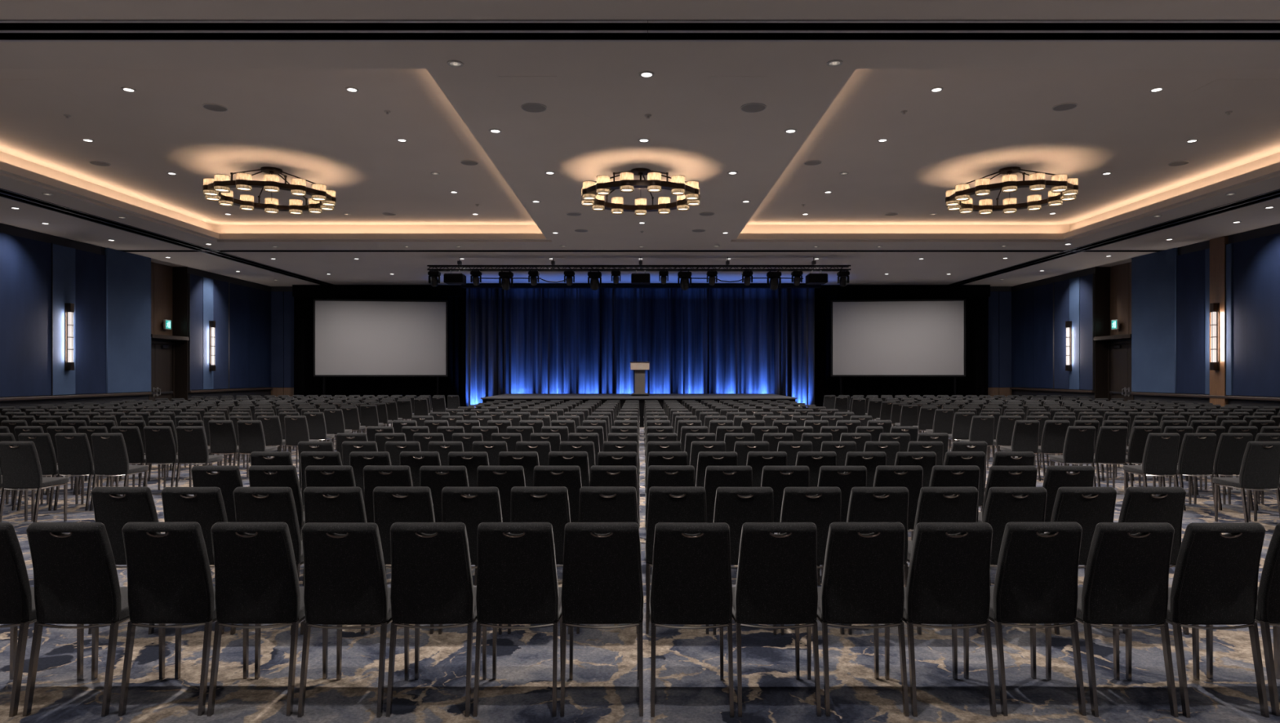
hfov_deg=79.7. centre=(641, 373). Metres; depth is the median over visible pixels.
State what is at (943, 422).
banquet chair
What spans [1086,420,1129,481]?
banquet chair
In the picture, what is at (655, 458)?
banquet chair
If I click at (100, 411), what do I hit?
banquet chair
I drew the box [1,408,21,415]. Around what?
banquet chair
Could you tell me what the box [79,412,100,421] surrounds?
banquet chair
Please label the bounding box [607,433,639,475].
banquet chair
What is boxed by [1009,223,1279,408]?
wall
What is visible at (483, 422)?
banquet chair
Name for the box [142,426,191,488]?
banquet chair
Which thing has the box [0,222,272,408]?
wall
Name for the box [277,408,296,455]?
banquet chair
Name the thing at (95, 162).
ceiling speaker
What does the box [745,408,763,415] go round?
banquet chair
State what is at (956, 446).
banquet chair
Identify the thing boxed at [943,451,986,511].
banquet chair
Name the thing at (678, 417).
banquet chair
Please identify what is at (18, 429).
banquet chair
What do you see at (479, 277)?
cable
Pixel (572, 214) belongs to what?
ceiling speaker
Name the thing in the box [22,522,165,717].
banquet chair
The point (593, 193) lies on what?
chandelier
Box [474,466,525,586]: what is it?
banquet chair
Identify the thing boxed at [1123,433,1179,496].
banquet chair
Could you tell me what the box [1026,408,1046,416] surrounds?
banquet chair
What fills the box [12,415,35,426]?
banquet chair
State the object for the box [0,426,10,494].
banquet chair
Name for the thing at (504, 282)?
light
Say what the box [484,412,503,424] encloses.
banquet chair
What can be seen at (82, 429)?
banquet chair
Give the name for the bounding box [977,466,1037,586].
banquet chair
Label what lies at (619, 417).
banquet chair
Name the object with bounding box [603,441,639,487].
banquet chair
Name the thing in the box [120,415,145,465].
banquet chair
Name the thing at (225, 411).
banquet chair
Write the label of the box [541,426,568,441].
banquet chair
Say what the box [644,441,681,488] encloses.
banquet chair
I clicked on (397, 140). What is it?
recessed light
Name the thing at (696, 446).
banquet chair
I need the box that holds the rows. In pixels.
[0,395,1279,453]
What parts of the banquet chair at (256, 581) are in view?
leg, backrest, leg, seat frame, leg, seat, leg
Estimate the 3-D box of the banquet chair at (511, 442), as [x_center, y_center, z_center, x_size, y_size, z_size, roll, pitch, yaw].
[-1.618,1.185,9.429,0.412,0.930,0.522,0,0,1]
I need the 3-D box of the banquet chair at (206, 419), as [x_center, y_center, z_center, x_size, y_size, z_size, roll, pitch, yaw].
[-7.224,1.185,13.193,0.412,0.930,0.522,0,0,1]
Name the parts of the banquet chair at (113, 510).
leg, backrest, leg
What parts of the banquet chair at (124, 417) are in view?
backrest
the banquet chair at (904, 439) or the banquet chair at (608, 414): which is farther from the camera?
the banquet chair at (608, 414)
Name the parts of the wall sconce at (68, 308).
plate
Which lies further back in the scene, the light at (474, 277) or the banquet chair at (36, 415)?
the light at (474, 277)
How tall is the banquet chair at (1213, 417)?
0.930 m
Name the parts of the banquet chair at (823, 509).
leg, backrest, leg, leg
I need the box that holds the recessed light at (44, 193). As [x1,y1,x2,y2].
[41,192,53,195]
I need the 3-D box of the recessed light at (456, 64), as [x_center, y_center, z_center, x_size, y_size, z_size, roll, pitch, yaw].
[-2.010,-3.343,8.285,0.170,0.014,0.170,0,0,0]
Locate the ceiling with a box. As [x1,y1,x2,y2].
[0,0,1279,286]
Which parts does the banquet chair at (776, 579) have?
seat, leg, seat frame, backrest, leg, leg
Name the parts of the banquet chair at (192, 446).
leg, backrest, seat frame, seat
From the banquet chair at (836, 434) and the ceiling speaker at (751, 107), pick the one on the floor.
the banquet chair at (836, 434)
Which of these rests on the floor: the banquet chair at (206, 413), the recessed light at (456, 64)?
the banquet chair at (206, 413)
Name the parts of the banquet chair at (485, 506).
leg, backrest, leg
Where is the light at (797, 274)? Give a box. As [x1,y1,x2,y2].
[791,270,803,285]
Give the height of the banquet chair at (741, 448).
0.930 m
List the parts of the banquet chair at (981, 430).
backrest, leg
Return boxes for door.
[150,333,189,401]
[1093,333,1133,401]
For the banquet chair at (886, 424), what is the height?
0.930 m
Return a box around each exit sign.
[162,319,171,329]
[1111,319,1119,329]
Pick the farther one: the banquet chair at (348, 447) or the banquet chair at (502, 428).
the banquet chair at (502, 428)
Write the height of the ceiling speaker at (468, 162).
0.012 m
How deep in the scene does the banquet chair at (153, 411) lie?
15.34 m
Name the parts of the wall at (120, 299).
wall panel, edge trim, wall panel, chair rail, wall panel, wall panel, wood panel, edge trim, wall panel, wall panel, wall panel, edge trim, chair rail, wall panel, wall panel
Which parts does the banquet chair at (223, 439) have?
backrest, seat frame, leg, leg, leg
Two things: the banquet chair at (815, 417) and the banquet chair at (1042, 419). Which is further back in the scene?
the banquet chair at (815, 417)
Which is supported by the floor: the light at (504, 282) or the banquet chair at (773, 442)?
the banquet chair at (773, 442)
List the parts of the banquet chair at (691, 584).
leg, leg, seat frame, seat, backrest, leg, leg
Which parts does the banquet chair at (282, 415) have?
backrest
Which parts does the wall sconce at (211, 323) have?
plate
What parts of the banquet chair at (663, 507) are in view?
leg, leg, backrest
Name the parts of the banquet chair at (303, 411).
backrest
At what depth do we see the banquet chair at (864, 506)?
4.85 m
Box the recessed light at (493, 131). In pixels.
[488,128,501,133]
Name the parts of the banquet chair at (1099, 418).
backrest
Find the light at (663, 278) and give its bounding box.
[658,270,668,284]
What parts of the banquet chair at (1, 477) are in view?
backrest, leg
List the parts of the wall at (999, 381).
wood panel, wall panel, wood panel, wall panel, wood panel, wall panel, wall panel, wood panel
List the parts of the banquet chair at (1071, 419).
leg, backrest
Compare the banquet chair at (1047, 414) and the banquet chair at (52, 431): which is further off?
the banquet chair at (1047, 414)
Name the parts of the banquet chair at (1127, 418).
backrest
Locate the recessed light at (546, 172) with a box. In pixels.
[544,171,555,174]
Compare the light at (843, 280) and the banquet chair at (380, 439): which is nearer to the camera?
the banquet chair at (380, 439)
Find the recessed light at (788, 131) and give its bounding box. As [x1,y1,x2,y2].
[784,128,796,133]
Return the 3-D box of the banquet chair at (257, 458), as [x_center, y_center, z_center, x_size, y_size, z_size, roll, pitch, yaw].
[-3.407,1.185,7.263,0.412,0.930,0.522,0,0,-1]
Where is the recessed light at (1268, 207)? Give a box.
[1263,206,1275,208]
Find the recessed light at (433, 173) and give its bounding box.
[431,172,439,174]
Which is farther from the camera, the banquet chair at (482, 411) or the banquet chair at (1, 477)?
the banquet chair at (482, 411)
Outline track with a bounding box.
[461,283,821,288]
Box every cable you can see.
[479,277,541,279]
[541,279,564,282]
[688,277,708,279]
[715,277,742,282]
[752,277,803,279]
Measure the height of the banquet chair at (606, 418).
0.930 m
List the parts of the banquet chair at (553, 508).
leg, backrest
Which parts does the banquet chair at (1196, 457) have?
leg, leg, leg, seat frame, backrest, leg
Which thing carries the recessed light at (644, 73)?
in the ceiling
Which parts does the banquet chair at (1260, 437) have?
leg, leg, backrest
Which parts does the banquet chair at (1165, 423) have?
backrest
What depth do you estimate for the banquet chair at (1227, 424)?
11.69 m
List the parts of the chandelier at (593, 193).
lamp shade, lamp shade, lamp shade, lamp shade, lamp shade, support rod, lamp shade, lamp shade, lamp shade, support rod, lamp shade, lamp shade, lamp shade, lamp shade, lamp shade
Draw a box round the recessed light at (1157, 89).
[1149,87,1164,92]
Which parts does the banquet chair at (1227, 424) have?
backrest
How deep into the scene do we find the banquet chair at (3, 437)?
9.22 m
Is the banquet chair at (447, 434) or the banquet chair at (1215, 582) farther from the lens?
the banquet chair at (447, 434)
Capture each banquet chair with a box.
[0,415,8,426]
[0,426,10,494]
[0,433,43,511]
[0,441,68,522]
[0,469,27,521]
[0,522,84,717]
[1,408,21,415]
[1,420,29,441]
[4,412,26,420]
[5,489,8,504]
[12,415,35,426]
[13,426,67,494]
[16,433,78,511]
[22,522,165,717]
[29,412,51,420]
[31,420,57,477]
[39,415,62,431]
[45,426,98,495]
[53,412,75,420]
[53,433,112,511]
[61,420,106,481]
[66,415,90,426]
[71,408,90,419]
[78,426,128,495]
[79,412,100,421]
[88,486,160,635]
[89,420,115,481]
[89,433,148,511]
[93,408,114,419]
[93,415,117,465]
[104,412,124,426]
[111,426,160,490]
[117,408,136,415]
[118,521,248,716]
[119,420,163,481]
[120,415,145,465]
[128,412,150,426]
[140,408,159,415]
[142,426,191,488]
[147,415,186,471]
[147,420,177,481]
[154,412,176,432]
[158,487,227,635]
[162,408,182,416]
[174,415,212,470]
[175,426,222,487]
[177,420,219,481]
[179,412,213,455]
[191,466,243,522]
[202,415,239,467]
[204,412,237,459]
[206,522,328,716]
[208,408,229,455]
[208,420,248,477]
[227,412,250,462]
[229,415,252,467]
[230,487,303,635]
[231,408,252,455]
[237,420,276,467]
[248,465,305,541]
[249,451,293,473]
[254,408,284,451]
[254,412,275,457]
[257,415,291,457]
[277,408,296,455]
[279,412,310,452]
[284,415,319,467]
[297,441,334,492]
[297,522,408,718]
[299,451,342,511]
[300,486,386,635]
[301,408,329,441]
[302,465,355,586]
[303,412,333,447]
[324,408,351,438]
[336,433,368,465]
[342,441,377,465]
[349,451,391,500]
[363,465,413,523]
[366,426,394,441]
[369,486,435,634]
[374,433,406,451]
[385,441,422,465]
[386,522,486,717]
[392,420,417,433]
[399,451,441,486]
[401,426,430,441]
[411,415,433,426]
[413,433,444,457]
[419,466,470,522]
[424,420,448,437]
[428,441,463,473]
[429,412,449,424]
[436,426,465,447]
[438,486,502,635]
[441,415,462,431]
[445,408,463,419]
[448,451,488,496]
[452,433,483,457]
[455,420,479,438]
[456,412,476,424]
[470,408,488,419]
[470,415,492,431]
[471,426,498,447]
[472,441,507,473]
[473,522,562,717]
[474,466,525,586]
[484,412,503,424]
[487,420,511,438]
[491,433,522,457]
[495,408,513,419]
[498,451,539,486]
[499,415,521,431]
[506,426,533,446]
[507,486,570,634]
[510,412,529,420]
[515,441,551,466]
[519,420,543,433]
[520,408,538,415]
[528,415,551,426]
[529,433,560,451]
[533,466,582,522]
[537,412,557,421]
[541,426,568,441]
[545,408,564,417]
[548,451,590,486]
[551,420,575,434]
[557,415,579,433]
[559,441,595,479]
[560,522,644,717]
[564,412,584,426]
[568,433,599,466]
[576,426,604,451]
[576,486,640,634]
[582,420,607,441]
[586,415,609,439]
[589,465,639,527]
[591,412,612,433]
[597,451,639,504]
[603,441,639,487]
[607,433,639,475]
[610,426,639,448]
[613,420,639,447]
[616,415,639,438]
[618,412,639,432]
[644,408,663,434]
[644,412,665,438]
[644,415,667,441]
[644,420,670,450]
[644,426,673,463]
[644,433,677,474]
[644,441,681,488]
[644,451,688,503]
[644,465,695,585]
[644,486,708,634]
[649,522,733,718]
[671,412,692,433]
[674,415,697,433]
[676,420,702,441]
[680,426,707,451]
[684,433,715,465]
[689,441,725,483]
[695,408,713,420]
[695,451,737,487]
[698,412,719,426]
[704,415,726,433]
[704,466,752,522]
[708,420,733,435]
[712,487,776,635]
[715,426,743,441]
[720,408,738,417]
[724,433,755,451]
[726,412,746,422]
[728,522,821,717]
[733,415,755,426]
[733,441,768,466]
[741,420,764,433]
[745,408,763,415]
[746,451,786,534]
[751,426,778,446]
[753,412,773,420]
[760,466,809,522]
[762,433,793,457]
[763,415,784,431]
[769,408,788,419]
[773,420,796,438]
[777,441,812,473]
[778,486,844,635]
[780,412,799,424]
[785,426,813,447]
[791,415,813,431]
[795,451,836,496]
[801,433,832,457]
[804,420,828,438]
[806,522,909,716]
[807,412,827,424]
[816,466,866,586]
[819,426,848,447]
[819,441,856,473]
[821,415,842,431]
[834,412,853,424]
[835,420,860,437]
[839,433,871,451]
[844,451,886,487]
[846,486,908,635]
[849,415,872,426]
[854,426,883,441]
[862,441,899,465]
[866,420,891,433]
[873,465,923,532]
[878,433,910,451]
[884,522,996,717]
[889,426,917,441]
[894,451,936,487]
[906,441,943,465]
[906,486,981,635]
[911,465,979,540]
[916,433,948,465]
[925,408,953,443]
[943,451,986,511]
[948,408,976,451]
[948,412,974,442]
[951,441,987,492]
[960,415,994,460]
[963,521,1086,716]
[968,412,999,459]
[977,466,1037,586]
[981,408,1000,451]
[982,487,1047,633]
[986,415,1021,467]
[991,451,1035,473]
[993,412,1025,450]
[1000,420,1040,481]
[1025,415,1048,466]
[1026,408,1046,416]
[1029,412,1050,459]
[1038,420,1070,479]
[1039,415,1075,467]
[1042,466,1094,522]
[1045,522,1178,717]
[1048,426,1096,487]
[1049,408,1068,420]
[1050,487,1119,635]
[1053,412,1075,462]
[1057,420,1100,481]
[1066,415,1104,471]
[1073,408,1092,420]
[1077,412,1099,420]
[1080,426,1128,488]
[1084,486,1189,635]
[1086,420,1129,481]
[1093,415,1130,466]
[1095,408,1115,419]
[1102,412,1124,425]
[1112,426,1160,488]
[1115,420,1158,481]
[1117,415,1156,467]
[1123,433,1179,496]
[1124,522,1269,718]
[1128,412,1149,439]
[1142,408,1160,415]
[1142,426,1193,495]
[1153,412,1174,426]
[1159,415,1184,427]
[1159,433,1216,511]
[1160,420,1188,481]
[1164,408,1184,415]
[1171,420,1216,477]
[1173,426,1226,495]
[1178,412,1199,424]
[1186,415,1211,426]
[1193,433,1253,511]
[1203,412,1223,421]
[1204,426,1257,489]
[1205,522,1279,716]
[1210,408,1230,415]
[1213,441,1279,522]
[1215,415,1239,426]
[1220,420,1246,477]
[1227,412,1249,420]
[1227,433,1279,511]
[1233,408,1253,415]
[1235,426,1279,494]
[1243,415,1266,426]
[1248,420,1275,435]
[1253,412,1274,420]
[1253,477,1279,521]
[1256,408,1275,415]
[1260,488,1263,504]
[1270,415,1279,430]
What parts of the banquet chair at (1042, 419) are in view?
backrest, leg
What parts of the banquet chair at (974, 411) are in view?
leg, backrest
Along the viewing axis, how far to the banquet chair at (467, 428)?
11.70 m
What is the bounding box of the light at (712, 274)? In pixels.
[706,270,717,285]
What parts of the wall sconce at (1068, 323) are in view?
plate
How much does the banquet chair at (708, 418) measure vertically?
0.930 m
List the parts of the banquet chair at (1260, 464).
leg, seat, leg, seat frame, leg, backrest, leg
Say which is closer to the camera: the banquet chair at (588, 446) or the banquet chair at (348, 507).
the banquet chair at (348, 507)
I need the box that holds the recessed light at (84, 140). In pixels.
[81,138,94,142]
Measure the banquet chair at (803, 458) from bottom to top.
0.930 m
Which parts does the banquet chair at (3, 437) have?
backrest, leg, leg, leg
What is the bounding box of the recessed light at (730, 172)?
[727,171,737,174]
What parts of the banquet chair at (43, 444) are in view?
leg, backrest, leg, leg, leg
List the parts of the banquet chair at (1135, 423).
leg, backrest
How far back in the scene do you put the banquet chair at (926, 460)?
7.01 m
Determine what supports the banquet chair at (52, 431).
on the floor
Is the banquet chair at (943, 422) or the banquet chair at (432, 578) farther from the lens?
the banquet chair at (943, 422)
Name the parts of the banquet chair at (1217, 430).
leg, backrest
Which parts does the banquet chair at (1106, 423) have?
leg, leg, backrest, leg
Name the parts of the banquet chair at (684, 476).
leg, backrest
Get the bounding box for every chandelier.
[202,166,336,214]
[581,168,700,215]
[945,166,1078,214]
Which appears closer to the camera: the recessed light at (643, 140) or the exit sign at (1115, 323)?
the recessed light at (643, 140)
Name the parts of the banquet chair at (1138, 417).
backrest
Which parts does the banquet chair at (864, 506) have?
leg, backrest, leg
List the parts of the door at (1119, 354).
handle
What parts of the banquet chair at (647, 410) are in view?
backrest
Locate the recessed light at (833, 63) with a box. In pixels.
[826,59,842,66]
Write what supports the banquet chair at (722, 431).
on the floor
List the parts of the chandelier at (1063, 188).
lamp shade, lamp shade, lamp shade, lamp shade, lamp shade, support rod, lamp shade, lamp shade, lamp shade, lamp shade, lamp shade, support rod, lamp shade, lamp shade, lamp shade, lamp shade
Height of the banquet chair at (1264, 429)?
0.930 m
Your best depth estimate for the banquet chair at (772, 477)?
5.95 m
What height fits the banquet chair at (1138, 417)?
0.930 m
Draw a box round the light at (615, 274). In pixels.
[611,270,620,284]
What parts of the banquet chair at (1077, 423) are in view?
backrest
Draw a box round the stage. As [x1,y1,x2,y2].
[480,393,797,427]
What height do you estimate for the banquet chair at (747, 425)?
0.930 m
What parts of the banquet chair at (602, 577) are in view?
leg, leg, backrest, seat frame, leg, leg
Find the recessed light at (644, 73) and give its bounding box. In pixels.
[639,71,653,77]
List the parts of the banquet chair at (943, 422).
seat, backrest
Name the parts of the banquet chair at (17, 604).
leg, backrest, seat frame, leg, seat, leg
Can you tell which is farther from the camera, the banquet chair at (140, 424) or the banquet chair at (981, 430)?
the banquet chair at (981, 430)
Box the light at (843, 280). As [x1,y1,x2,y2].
[836,270,849,286]
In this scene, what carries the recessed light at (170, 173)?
in the ceiling
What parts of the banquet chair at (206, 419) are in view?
backrest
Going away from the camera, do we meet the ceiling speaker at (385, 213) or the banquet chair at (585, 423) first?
the banquet chair at (585, 423)
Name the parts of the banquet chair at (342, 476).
backrest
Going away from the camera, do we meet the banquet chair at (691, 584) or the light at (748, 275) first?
the banquet chair at (691, 584)
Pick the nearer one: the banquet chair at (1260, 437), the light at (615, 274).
the banquet chair at (1260, 437)
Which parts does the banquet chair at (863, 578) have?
leg, seat, leg, seat frame, backrest, leg, leg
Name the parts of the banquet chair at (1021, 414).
backrest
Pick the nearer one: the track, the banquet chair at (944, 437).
the banquet chair at (944, 437)
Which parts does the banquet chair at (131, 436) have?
backrest, leg, leg, leg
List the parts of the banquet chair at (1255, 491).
leg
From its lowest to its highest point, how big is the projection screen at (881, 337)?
4.350 m
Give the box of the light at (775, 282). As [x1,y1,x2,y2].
[766,270,781,290]
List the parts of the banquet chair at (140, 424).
backrest, leg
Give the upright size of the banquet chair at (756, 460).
0.930 m
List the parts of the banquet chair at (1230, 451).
leg, leg, leg, seat frame, backrest, leg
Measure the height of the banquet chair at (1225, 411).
0.930 m
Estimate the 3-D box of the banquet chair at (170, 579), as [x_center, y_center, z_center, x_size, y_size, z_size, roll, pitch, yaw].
[-2.320,1.185,3.928,0.412,0.930,0.522,0,0,-1]
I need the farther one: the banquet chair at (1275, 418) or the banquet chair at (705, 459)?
the banquet chair at (1275, 418)
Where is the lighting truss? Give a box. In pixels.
[426,257,850,271]
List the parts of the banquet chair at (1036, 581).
leg, seat, leg, seat frame, leg, backrest, leg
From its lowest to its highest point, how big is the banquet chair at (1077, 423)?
0.930 m
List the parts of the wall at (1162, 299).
wall panel, wall panel, chair rail, edge trim, wall panel, wall panel, wall panel, edge trim, wood panel, wall panel, wall panel, chair rail, wall panel, edge trim, wall panel, wall panel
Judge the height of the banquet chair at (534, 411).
0.930 m
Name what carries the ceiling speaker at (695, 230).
attached to the ceiling
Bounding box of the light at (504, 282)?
[498,270,513,290]
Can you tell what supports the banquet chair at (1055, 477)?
on the floor
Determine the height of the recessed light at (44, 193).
0.014 m
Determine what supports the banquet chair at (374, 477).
on the floor
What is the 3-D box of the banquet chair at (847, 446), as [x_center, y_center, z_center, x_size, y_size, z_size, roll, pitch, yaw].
[2.089,1.185,8.328,0.412,0.930,0.522,0,0,0]
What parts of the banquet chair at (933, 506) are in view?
seat, leg, backrest, leg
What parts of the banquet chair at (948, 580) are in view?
leg, seat, leg, seat frame, backrest, leg, leg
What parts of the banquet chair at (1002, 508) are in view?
backrest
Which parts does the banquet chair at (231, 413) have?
backrest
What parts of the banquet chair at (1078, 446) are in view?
seat, seat frame, backrest, leg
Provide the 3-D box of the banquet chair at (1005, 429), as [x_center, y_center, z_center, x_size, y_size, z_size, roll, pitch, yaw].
[6.240,1.185,13.190,0.412,0.930,0.522,0,0,0]
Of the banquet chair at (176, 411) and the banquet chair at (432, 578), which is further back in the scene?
the banquet chair at (176, 411)
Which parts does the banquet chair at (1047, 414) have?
backrest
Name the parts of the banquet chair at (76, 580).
leg, backrest, seat frame, leg, leg, seat, leg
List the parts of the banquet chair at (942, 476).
backrest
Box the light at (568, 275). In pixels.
[564,270,574,285]
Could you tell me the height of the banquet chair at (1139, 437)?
0.930 m
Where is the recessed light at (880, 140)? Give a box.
[877,138,888,142]
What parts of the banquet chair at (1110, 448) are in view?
leg, leg, seat frame, backrest, leg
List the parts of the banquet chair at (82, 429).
leg, backrest, leg, leg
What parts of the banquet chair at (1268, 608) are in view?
leg, seat, seat frame, backrest, leg, leg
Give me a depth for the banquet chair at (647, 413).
14.14 m
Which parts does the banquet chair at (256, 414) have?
backrest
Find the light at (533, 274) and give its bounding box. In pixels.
[528,270,539,285]
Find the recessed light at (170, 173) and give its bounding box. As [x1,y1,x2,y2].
[166,172,177,174]
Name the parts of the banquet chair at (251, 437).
leg, backrest, seat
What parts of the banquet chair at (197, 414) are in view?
backrest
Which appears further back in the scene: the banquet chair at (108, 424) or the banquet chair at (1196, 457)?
the banquet chair at (108, 424)
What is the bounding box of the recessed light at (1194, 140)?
[1185,138,1198,142]
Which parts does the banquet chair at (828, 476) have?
leg, backrest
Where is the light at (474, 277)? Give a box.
[470,270,481,285]
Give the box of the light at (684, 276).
[677,270,691,290]
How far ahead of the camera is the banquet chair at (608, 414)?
14.15 m
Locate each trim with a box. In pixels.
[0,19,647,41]
[0,188,333,284]
[117,248,1164,252]
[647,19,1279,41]
[948,188,1279,284]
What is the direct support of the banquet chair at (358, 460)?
on the floor
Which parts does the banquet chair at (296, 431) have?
leg, backrest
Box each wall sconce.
[64,302,74,370]
[208,320,215,371]
[1065,320,1071,371]
[1209,302,1219,370]
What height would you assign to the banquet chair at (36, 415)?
0.930 m
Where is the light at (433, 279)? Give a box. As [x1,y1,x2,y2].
[427,270,440,286]
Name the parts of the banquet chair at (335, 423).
backrest, seat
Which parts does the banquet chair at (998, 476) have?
seat, backrest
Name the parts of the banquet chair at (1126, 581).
leg, seat, leg, leg, seat frame, backrest, leg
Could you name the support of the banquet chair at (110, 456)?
on the floor
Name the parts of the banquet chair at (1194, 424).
backrest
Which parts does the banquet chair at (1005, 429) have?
leg, backrest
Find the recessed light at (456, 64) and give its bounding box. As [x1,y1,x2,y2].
[447,60,463,67]
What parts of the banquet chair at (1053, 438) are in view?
leg, backrest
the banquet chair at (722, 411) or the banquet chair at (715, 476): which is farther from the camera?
the banquet chair at (722, 411)
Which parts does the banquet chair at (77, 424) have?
backrest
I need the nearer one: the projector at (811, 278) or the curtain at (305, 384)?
the projector at (811, 278)
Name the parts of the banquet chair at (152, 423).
leg, backrest, leg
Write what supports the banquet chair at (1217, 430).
on the floor
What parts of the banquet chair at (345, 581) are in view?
leg, leg, backrest, seat frame, leg, seat, leg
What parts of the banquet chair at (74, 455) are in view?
leg, backrest, seat frame, leg, leg, leg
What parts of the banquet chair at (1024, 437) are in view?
seat, backrest, leg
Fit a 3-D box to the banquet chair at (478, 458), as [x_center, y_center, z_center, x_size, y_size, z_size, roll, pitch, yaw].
[-1.591,1.185,7.249,0.412,0.930,0.522,0,0,-1]
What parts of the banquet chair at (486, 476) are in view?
leg, backrest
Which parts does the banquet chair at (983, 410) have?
backrest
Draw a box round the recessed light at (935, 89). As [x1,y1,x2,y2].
[929,87,943,92]
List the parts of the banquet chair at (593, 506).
leg, backrest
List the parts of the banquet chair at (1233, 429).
leg, backrest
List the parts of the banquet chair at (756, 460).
backrest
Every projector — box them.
[443,270,466,284]
[631,270,649,284]
[805,270,827,284]
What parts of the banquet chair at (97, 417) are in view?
backrest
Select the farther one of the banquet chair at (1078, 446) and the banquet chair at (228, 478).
the banquet chair at (1078, 446)
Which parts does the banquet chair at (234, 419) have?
leg, backrest, leg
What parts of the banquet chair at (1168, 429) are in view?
leg, leg, backrest, leg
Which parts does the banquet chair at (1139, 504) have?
backrest, leg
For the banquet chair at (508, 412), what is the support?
on the floor
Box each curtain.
[293,290,466,415]
[466,288,814,409]
[814,290,988,415]
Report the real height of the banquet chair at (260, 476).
0.930 m
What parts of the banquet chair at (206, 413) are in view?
backrest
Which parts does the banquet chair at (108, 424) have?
backrest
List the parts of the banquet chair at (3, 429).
backrest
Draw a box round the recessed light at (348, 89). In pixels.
[345,87,358,92]
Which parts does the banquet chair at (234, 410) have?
backrest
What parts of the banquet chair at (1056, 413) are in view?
backrest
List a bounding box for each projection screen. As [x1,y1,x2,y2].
[313,298,448,395]
[831,298,965,395]
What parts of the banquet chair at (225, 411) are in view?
backrest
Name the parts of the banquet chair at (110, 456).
leg, backrest, leg, seat frame, leg, seat, leg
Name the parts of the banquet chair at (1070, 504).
leg, backrest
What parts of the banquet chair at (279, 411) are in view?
backrest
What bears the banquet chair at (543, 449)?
on the floor
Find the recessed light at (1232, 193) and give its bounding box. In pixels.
[1225,192,1236,195]
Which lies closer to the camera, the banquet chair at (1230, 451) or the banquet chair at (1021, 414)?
the banquet chair at (1230, 451)
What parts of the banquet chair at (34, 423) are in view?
backrest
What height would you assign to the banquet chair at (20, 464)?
0.930 m
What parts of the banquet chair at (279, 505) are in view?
leg, backrest, leg, seat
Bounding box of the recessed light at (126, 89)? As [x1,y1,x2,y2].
[120,87,136,92]
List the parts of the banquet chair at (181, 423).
backrest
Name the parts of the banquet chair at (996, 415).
leg, backrest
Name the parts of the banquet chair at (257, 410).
backrest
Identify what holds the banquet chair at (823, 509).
on the floor
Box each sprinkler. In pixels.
[644,114,651,119]
[1224,111,1232,115]
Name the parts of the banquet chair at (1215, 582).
leg, seat, leg, leg, seat frame, backrest, leg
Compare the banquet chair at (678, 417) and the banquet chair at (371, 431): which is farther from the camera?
the banquet chair at (678, 417)
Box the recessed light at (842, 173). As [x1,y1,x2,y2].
[839,172,848,174]
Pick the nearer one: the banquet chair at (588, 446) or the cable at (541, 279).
the banquet chair at (588, 446)
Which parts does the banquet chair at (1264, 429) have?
backrest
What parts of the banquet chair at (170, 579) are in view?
leg, backrest, seat frame, leg, leg, seat, leg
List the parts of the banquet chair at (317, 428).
backrest, seat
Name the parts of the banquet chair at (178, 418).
backrest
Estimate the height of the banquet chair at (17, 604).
0.930 m
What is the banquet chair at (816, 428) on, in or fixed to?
on the floor
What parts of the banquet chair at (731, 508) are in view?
leg, backrest, leg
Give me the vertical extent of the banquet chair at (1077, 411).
0.930 m
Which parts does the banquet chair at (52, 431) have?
backrest, leg, leg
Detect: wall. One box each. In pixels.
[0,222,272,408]
[271,286,1012,397]
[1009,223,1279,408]
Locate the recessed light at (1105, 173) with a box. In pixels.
[1101,172,1111,174]
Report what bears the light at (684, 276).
hanging from the lighting truss
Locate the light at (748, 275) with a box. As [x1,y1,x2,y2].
[742,270,752,285]
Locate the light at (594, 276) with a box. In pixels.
[587,270,601,290]
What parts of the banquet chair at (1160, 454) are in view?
leg, seat, leg, seat frame, leg, backrest, leg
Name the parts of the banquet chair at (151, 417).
backrest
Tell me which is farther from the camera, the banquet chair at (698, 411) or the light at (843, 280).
the light at (843, 280)
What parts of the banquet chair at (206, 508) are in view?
backrest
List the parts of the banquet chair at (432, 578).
leg, leg, backrest, seat frame, leg, seat, leg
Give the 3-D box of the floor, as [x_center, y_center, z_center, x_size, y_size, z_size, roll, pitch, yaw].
[0.000,1.750,12.000,30.400,0.200,36.000,0,0,0]
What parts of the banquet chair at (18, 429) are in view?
backrest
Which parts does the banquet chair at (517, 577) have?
leg, leg, backrest, seat frame, leg, seat, leg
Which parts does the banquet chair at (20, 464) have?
leg, backrest, leg, seat frame, leg, seat, leg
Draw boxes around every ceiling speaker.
[88,160,111,166]
[202,103,227,111]
[382,212,396,215]
[460,160,478,165]
[520,102,546,112]
[566,212,582,216]
[574,229,588,232]
[691,229,705,232]
[698,212,714,216]
[740,102,766,112]
[803,160,822,165]
[884,212,898,215]
[1052,102,1077,111]
[1168,160,1189,166]
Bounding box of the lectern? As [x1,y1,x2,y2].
[630,355,649,395]
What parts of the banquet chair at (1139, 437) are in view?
leg, leg, leg, backrest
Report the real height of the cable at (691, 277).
0.042 m
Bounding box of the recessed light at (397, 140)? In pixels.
[396,138,407,142]
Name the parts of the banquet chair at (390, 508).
leg, backrest, leg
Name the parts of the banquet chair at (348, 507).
leg, backrest, leg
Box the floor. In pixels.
[0,418,1279,722]
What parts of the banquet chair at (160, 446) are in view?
backrest, seat frame, leg, leg, leg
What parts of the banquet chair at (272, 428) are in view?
backrest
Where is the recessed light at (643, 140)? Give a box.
[638,137,649,142]

